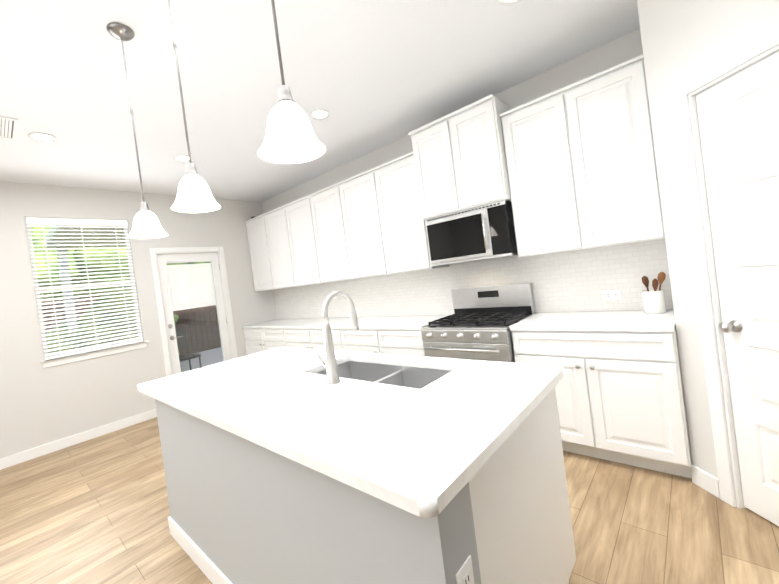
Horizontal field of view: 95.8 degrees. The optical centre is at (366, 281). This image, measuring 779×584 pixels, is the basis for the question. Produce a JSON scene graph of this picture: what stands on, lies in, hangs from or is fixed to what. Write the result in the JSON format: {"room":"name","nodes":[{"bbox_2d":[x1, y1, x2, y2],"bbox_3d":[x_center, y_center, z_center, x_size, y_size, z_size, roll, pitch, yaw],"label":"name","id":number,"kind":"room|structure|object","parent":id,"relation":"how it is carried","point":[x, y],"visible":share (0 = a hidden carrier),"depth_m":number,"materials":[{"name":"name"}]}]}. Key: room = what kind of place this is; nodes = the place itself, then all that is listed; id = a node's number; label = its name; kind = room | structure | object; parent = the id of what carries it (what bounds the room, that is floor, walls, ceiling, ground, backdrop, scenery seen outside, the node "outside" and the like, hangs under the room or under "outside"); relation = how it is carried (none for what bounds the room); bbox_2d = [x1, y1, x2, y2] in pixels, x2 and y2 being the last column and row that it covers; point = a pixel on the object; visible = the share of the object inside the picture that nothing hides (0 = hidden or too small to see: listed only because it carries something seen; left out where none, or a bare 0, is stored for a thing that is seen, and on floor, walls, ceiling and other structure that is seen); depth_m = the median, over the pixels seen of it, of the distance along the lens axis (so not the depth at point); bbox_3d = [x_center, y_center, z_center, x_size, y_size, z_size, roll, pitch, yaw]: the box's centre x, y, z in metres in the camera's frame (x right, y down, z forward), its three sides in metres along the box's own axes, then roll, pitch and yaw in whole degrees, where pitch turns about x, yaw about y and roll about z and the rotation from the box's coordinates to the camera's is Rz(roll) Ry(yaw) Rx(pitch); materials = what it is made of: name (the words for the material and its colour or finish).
{"room":"kitchen","nodes":[
{"label":"kitchen","id":0,"kind":"room"},
{"bbox_2d":[0,181,276,458],"bbox_3d":[-3.966,0.441,3.320,0.120,2.880,7.270,-7,1,43],"label":"wall","id":1,"kind":"structure","parent":0,"point":[40,405],"depth_m":4.04,"materials":[{"name":"paint"}]},
{"bbox_2d":[0,409,156,469],"bbox_3d":[-3.950,1.841,3.062,0.014,0.105,6.410,-7,1,43],"label":"baseboard","id":2,"kind":"structure","parent":1,"relation":"attached to","point":[30,454],"depth_m":3.85,"materials":[{"name":"white wood"}]},
{"bbox_2d":[25,217,142,359],"bbox_3d":[-3.261,0.037,4.128,0.101,1.551,0.936,-7,1,43],"label":"window blinds","id":3,"kind":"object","parent":1,"relation":"in","point":[30,222],"depth_m":4.07,"materials":[{"name":"white plastic"}]},
{"bbox_2d":[40,341,148,367],"bbox_3d":[-3.122,0.833,4.102,0.094,0.081,1.010,-7,1,43],"label":"window sill","id":4,"kind":"structure","parent":1,"relation":"attached to","point":[88,355],"depth_m":4.03,"materials":[{"name":"white wood"}]},
{"bbox_2d":[149,246,237,376],"bbox_3d":[-2.389,0.588,4.967,0.136,2.153,0.986,-7,1,43],"label":"door frame","id":5,"kind":"structure","parent":1,"relation":"attached to","point":[154,252],"depth_m":4.79,"materials":[{"name":"white wood"}]},
{"bbox_2d":[157,253,230,374],"bbox_3d":[-2.377,0.628,4.967,0.136,2.069,0.832,-7,1,43],"label":"patio door","id":6,"kind":"structure","parent":1,"relation":"in","point":[202,297],"depth_m":4.94,"materials":[{"name":"white"}]},
{"bbox_2d":[0,0,639,201],"bbox_3d":[-1.823,-1.293,1.114,6.540,0.060,7.270,-7,1,43],"label":"ceiling","id":7,"kind":"structure","parent":0,"point":[370,75],"depth_m":2.44,"materials":[{"name":"paint"}]},
{"bbox_2d":[0,116,18,139],"bbox_3d":[-2.766,-1.152,2.600,0.400,0.009,0.260,-7,1,43],"label":"ceiling vent","id":8,"kind":"object","parent":7,"relation":"in","point":[8,127],"visible":0.96,"depth_m":2.65,"materials":[{"name":"white metal"}]},
{"bbox_2d":[28,132,56,141],"bbox_3d":[-2.627,-1.174,2.852,0.176,0.006,0.176,-7,1,43],"label":"recessed light","id":9,"kind":"object","parent":7,"relation":"in","point":[43,137],"visible":1,"depth_m":2.85,"materials":[{"name":"white"}]},
{"bbox_2d":[106,23,167,238],"bbox_3d":[-1.238,-0.792,1.876,0.186,1.098,0.186,-7,1,43],"label":"pendant light","id":10,"kind":"object","parent":7,"relation":"hanging from","point":[146,224],"visible":0.98,"depth_m":1.86,"materials":[{"name":"white glass"}]},
{"bbox_2d":[174,155,192,161],"bbox_3d":[-1.890,-1.277,3.635,0.176,0.006,0.176,-7,1,43],"label":"recessed light","id":11,"kind":"object","parent":7,"relation":"in","point":[183,158],"visible":0.88,"depth_m":3.63,"materials":[{"name":"white"}]},
{"bbox_2d":[168,0,220,212],"bbox_3d":[-0.764,-0.848,1.431,0.186,1.098,0.186,-7,1,43],"label":"pendant light","id":12,"kind":"object","parent":7,"relation":"hanging from","point":[194,194],"visible":1,"depth_m":1.42,"materials":[{"name":"white glass"}]},
{"bbox_2d":[258,0,325,163],"bbox_3d":[-0.276,-0.906,0.972,0.186,1.098,0.186,-7,1,43],"label":"pendant light","id":13,"kind":"object","parent":7,"relation":"hanging from","point":[290,137],"visible":1,"depth_m":0.96,"materials":[{"name":"white glass"}]},
{"bbox_2d":[310,109,329,119],"bbox_3d":[-0.404,-1.462,3.071,0.176,0.006,0.176,-7,1,43],"label":"recessed light","id":14,"kind":"object","parent":7,"relation":"in","point":[319,114],"visible":1,"depth_m":3.06,"materials":[{"name":"white"}]},
{"bbox_2d":[499,0,520,4],"bbox_3d":[0.829,-1.609,1.953,0.176,0.006,0.176,-7,1,43],"label":"recessed light","id":15,"kind":"object","parent":7,"relation":"in","point":[506,2],"visible":1,"depth_m":2.02,"materials":[{"name":"white"}]},
{"bbox_2d":[0,417,778,583],"bbox_3d":[-1.448,1.623,1.145,6.540,0.060,7.270,-7,1,43],"label":"floor","id":16,"kind":"structure","parent":0,"point":[96,510],"depth_m":2.02,"materials":[{"name":"brown wood"}]},
{"bbox_2d":[242,327,285,354],"bbox_3d":[-1.232,1.076,5.245,1.105,0.884,0.620,-7,1,43],"label":"base cabinet","id":17,"kind":"object","parent":16,"relation":"on","point":[257,339],"depth_m":5.02,"materials":[{"name":"white wood"}]},
{"bbox_2d":[282,327,341,350],"bbox_3d":[-0.430,0.981,4.490,1.106,0.884,0.620,-7,1,43],"label":"base cabinet","id":18,"kind":"object","parent":16,"relation":"on","point":[299,337],"depth_m":4.28,"materials":[{"name":"white wood"}]},
{"bbox_2d":[155,359,575,583],"bbox_3d":[-0.188,0.978,1.827,2.036,0.884,1.000,-7,1,43],"label":"kitchen island","id":19,"kind":"object","parent":16,"relation":"on","point":[243,513],"depth_m":1.22,"materials":[{"name":"grey paint"}]},
{"bbox_2d":[137,347,563,522],"bbox_3d":[-0.300,0.528,1.875,2.198,0.035,1.076,-7,1,43],"label":"island countertop","id":20,"kind":"structure","parent":19,"relation":"on","point":[408,449],"depth_m":1.28,"materials":[{"name":"white stone"}]},
{"bbox_2d":[314,291,358,384],"bbox_3d":[-0.144,0.267,1.800,0.114,0.443,0.247,-7,1,43],"label":"faucet","id":21,"kind":"object","parent":20,"relation":"on","point":[333,378],"depth_m":1.71,"materials":[{"name":"silver metal"}]},
{"bbox_2d":[338,327,424,355],"bbox_3d":[0.373,0.886,3.736,1.106,0.884,0.620,-7,1,43],"label":"base cabinet","id":22,"kind":"object","parent":16,"relation":"on","point":[399,335],"depth_m":3.46,"materials":[{"name":"white wood"}]},
{"bbox_2d":[246,315,448,326],"bbox_3d":[-0.490,0.524,4.483,3.317,0.035,0.627,-7,1,43],"label":"countertop","id":23,"kind":"structure","parent":22,"relation":"on","point":[389,321],"depth_m":4.01,"materials":[{"name":"white stone"}]},
{"bbox_2d":[421,283,534,362],"bbox_3d":[0.998,0.661,3.055,0.756,1.185,0.723,-7,1,43],"label":"range","id":24,"kind":"object","parent":16,"relation":"on","point":[478,323],"visible":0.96,"depth_m":2.99,"materials":[{"name":"silver metal"}]},
{"bbox_2d":[510,309,691,477],"bbox_3d":[1.655,0.716,2.507,0.922,0.920,0.652,-7,1,43],"label":"base cabinet","id":25,"kind":"object","parent":16,"relation":"on","point":[619,392],"visible":0.9,"depth_m":2.21,"materials":[{"name":"white wood"}]},
{"bbox_2d":[641,272,666,313],"bbox_3d":[1.971,0.073,2.401,0.137,0.274,0.154,-7,1,43],"label":"utensil crock","id":26,"kind":"object","parent":25,"relation":"on","point":[654,301],"visible":1,"depth_m":2.37,"materials":[{"name":"white ceramic"}]},
{"bbox_2d":[262,28,670,318],"bbox_3d":[0.824,-0.178,3.702,6.420,2.880,0.120,-7,1,43],"label":"wall","id":27,"kind":"structure","parent":0,"point":[622,49],"depth_m":2.95,"materials":[{"name":"paint"}]},
{"bbox_2d":[245,214,272,291],"bbox_3d":[-1.536,-0.438,5.521,0.549,1.130,0.340,-7,1,43],"label":"upper cabinet","id":28,"kind":"object","parent":27,"relation":"attached to","point":[259,253],"depth_m":5.39,"materials":[{"name":"white wood"}]},
{"bbox_2d":[265,206,292,289],"bbox_3d":[-1.137,-0.485,5.146,0.550,1.130,0.340,-7,1,43],"label":"upper cabinet","id":29,"kind":"object","parent":27,"relation":"attached to","point":[276,232],"depth_m":5.02,"materials":[{"name":"white wood"}]},
{"bbox_2d":[285,195,320,285],"bbox_3d":[-0.737,-0.533,4.770,0.550,1.130,0.340,-7,1,43],"label":"upper cabinet","id":30,"kind":"object","parent":27,"relation":"attached to","point":[298,216],"depth_m":4.64,"materials":[{"name":"white wood"}]},
{"bbox_2d":[309,183,348,282],"bbox_3d":[-0.338,-0.580,4.395,0.550,1.130,0.340,-7,1,43],"label":"upper cabinet","id":31,"kind":"object","parent":27,"relation":"attached to","point":[328,228],"depth_m":4.26,"materials":[{"name":"white wood"}]},
{"bbox_2d":[337,168,388,279],"bbox_3d":[0.061,-0.627,4.020,0.550,1.130,0.340,-7,1,43],"label":"upper cabinet","id":32,"kind":"object","parent":27,"relation":"attached to","point":[362,221],"depth_m":3.89,"materials":[{"name":"white wood"}]},
{"bbox_2d":[373,154,448,273],"bbox_3d":[0.460,-0.675,3.644,0.550,1.130,0.340,-7,1,43],"label":"upper cabinet","id":33,"kind":"object","parent":27,"relation":"attached to","point":[404,239],"depth_m":3.53,"materials":[{"name":"white wood"}]},
{"bbox_2d":[409,114,462,221],"bbox_3d":[0.741,-1.017,3.286,0.399,0.812,0.420,-7,1,43],"label":"upper cabinet","id":34,"kind":"object","parent":27,"relation":"attached to","point":[434,176],"depth_m":3.13,"materials":[{"name":"white wood"}]},
{"bbox_2d":[273,239,673,318],"bbox_3d":[0.304,0.147,4.136,5.011,0.516,0.008,-7,1,43],"label":"tile backsplash","id":35,"kind":"structure","parent":27,"relation":"attached to","point":[576,280],"depth_m":3.13,"materials":[{"name":"white tile"}]},
{"bbox_2d":[603,290,621,299],"bbox_3d":[1.871,0.101,2.670,0.116,0.072,0.008,-7,1,43],"label":"outlet","id":36,"kind":"object","parent":35,"relation":"attached to","point":[613,295],"visible":1,"depth_m":2.67,"materials":[{"name":"white plastic"}]},
{"bbox_2d":[449,94,512,209],"bbox_3d":[1.031,-1.051,3.013,0.399,0.812,0.420,-7,1,43],"label":"upper cabinet","id":37,"kind":"object","parent":27,"relation":"attached to","point":[475,128],"depth_m":2.84,"materials":[{"name":"white wood"}]},
{"bbox_2d":[425,200,517,265],"bbox_3d":[0.962,-0.410,3.151,0.754,0.438,0.433,-7,1,43],"label":"microwave","id":38,"kind":"object","parent":37,"relation":"attached to","point":[484,232],"visible":0.98,"depth_m":2.97,"materials":[{"name":"silver metal"}]},
{"bbox_2d":[501,87,584,257],"bbox_3d":[1.408,-0.793,2.753,0.451,1.141,0.340,-7,1,43],"label":"upper cabinet","id":39,"kind":"object","parent":27,"relation":"attached to","point":[572,167],"depth_m":2.61,"materials":[{"name":"white wood"}]},
{"bbox_2d":[565,54,664,248],"bbox_3d":[1.736,-0.832,2.445,0.452,1.141,0.340,-7,1,43],"label":"upper cabinet","id":40,"kind":"object","parent":27,"relation":"attached to","point":[610,125],"depth_m":2.31,"materials":[{"name":"white wood"}]},
{"bbox_2d":[637,0,778,506],"bbox_3d":[0.228,-0.056,-0.622,1.405,2.880,7.030,-7,1,43],"label":"wall","id":41,"kind":"structure","parent":0,"point":[683,41],"depth_m":1.89,"materials":[{"name":"paint"}]},
{"bbox_2d":[691,464,719,498],"bbox_3d":[1.534,1.156,1.152,0.688,0.105,1.759,-7,1,43],"label":"baseboard","id":42,"kind":"structure","parent":41,"relation":"attached to","point":[706,481],"depth_m":1.94,"materials":[{"name":"white wood"}]},
{"bbox_2d":[672,25,778,508],"bbox_3d":[1.818,0.066,1.498,0.126,2.188,0.721,-7,1,-2],"label":"door frame","id":43,"kind":"structure","parent":41,"relation":"attached to","point":[761,44],"depth_m":1.79,"materials":[{"name":"white wood"}]},
{"bbox_2d":[696,51,778,525],"bbox_3d":[1.805,0.104,1.500,0.436,2.093,0.430,-7,1,43],"label":"pantry door","id":44,"kind":"structure","parent":41,"relation":"in","point":[738,116],"depth_m":1.64,"materials":[{"name":"white wood"}]},
{"label":"outside","id":45,"kind":"structure","parent":0,"visible":0},
{"bbox_2d":[180,329,222,372],"bbox_3d":[-13.403,3.062,18.523,34.779,0.170,60.000,-7,1,43],"label":"ground","id":46,"kind":"structure","parent":45,"point":[214,358],"depth_m":8.32,"materials":[{"name":"grey concrete"}]},
{"bbox_2d":[44,225,124,346],"bbox_3d":[-2.846,0.282,7.169,3.479,2.890,5.000,-7,1,43],"label":"pergola","id":47,"kind":"structure","parent":46,"relation":"on","point":[70,239],"depth_m":6.36,"materials":[{"name":"white"}]},
{"bbox_2d":[31,225,211,354],"bbox_3d":[-9.900,-1.252,11.869,13.845,8.278,28.089,-7,1,43],"label":"trees","id":48,"kind":"object","parent":46,"relation":"on","point":[75,250],"depth_m":10.28,"materials":[{"name":"green plant"}]},
{"bbox_2d":[42,285,220,354],"bbox_3d":[-4.493,1.043,10.085,0.058,1.920,26.093,-7,1,43],"label":"fence","id":49,"kind":"object","parent":46,"relation":"on","point":[202,333],"depth_m":9.76,"materials":[{"name":"brown wood"}]},
{"bbox_2d":[175,326,200,369],"bbox_3d":[-3.240,1.307,6.093,0.520,0.980,0.520,-7,1,43],"label":"outdoor chair","id":50,"kind":"object","parent":46,"relation":"on","point":[182,330],"depth_m":6.34,"materials":[{"name":"black metal"}]}
]}

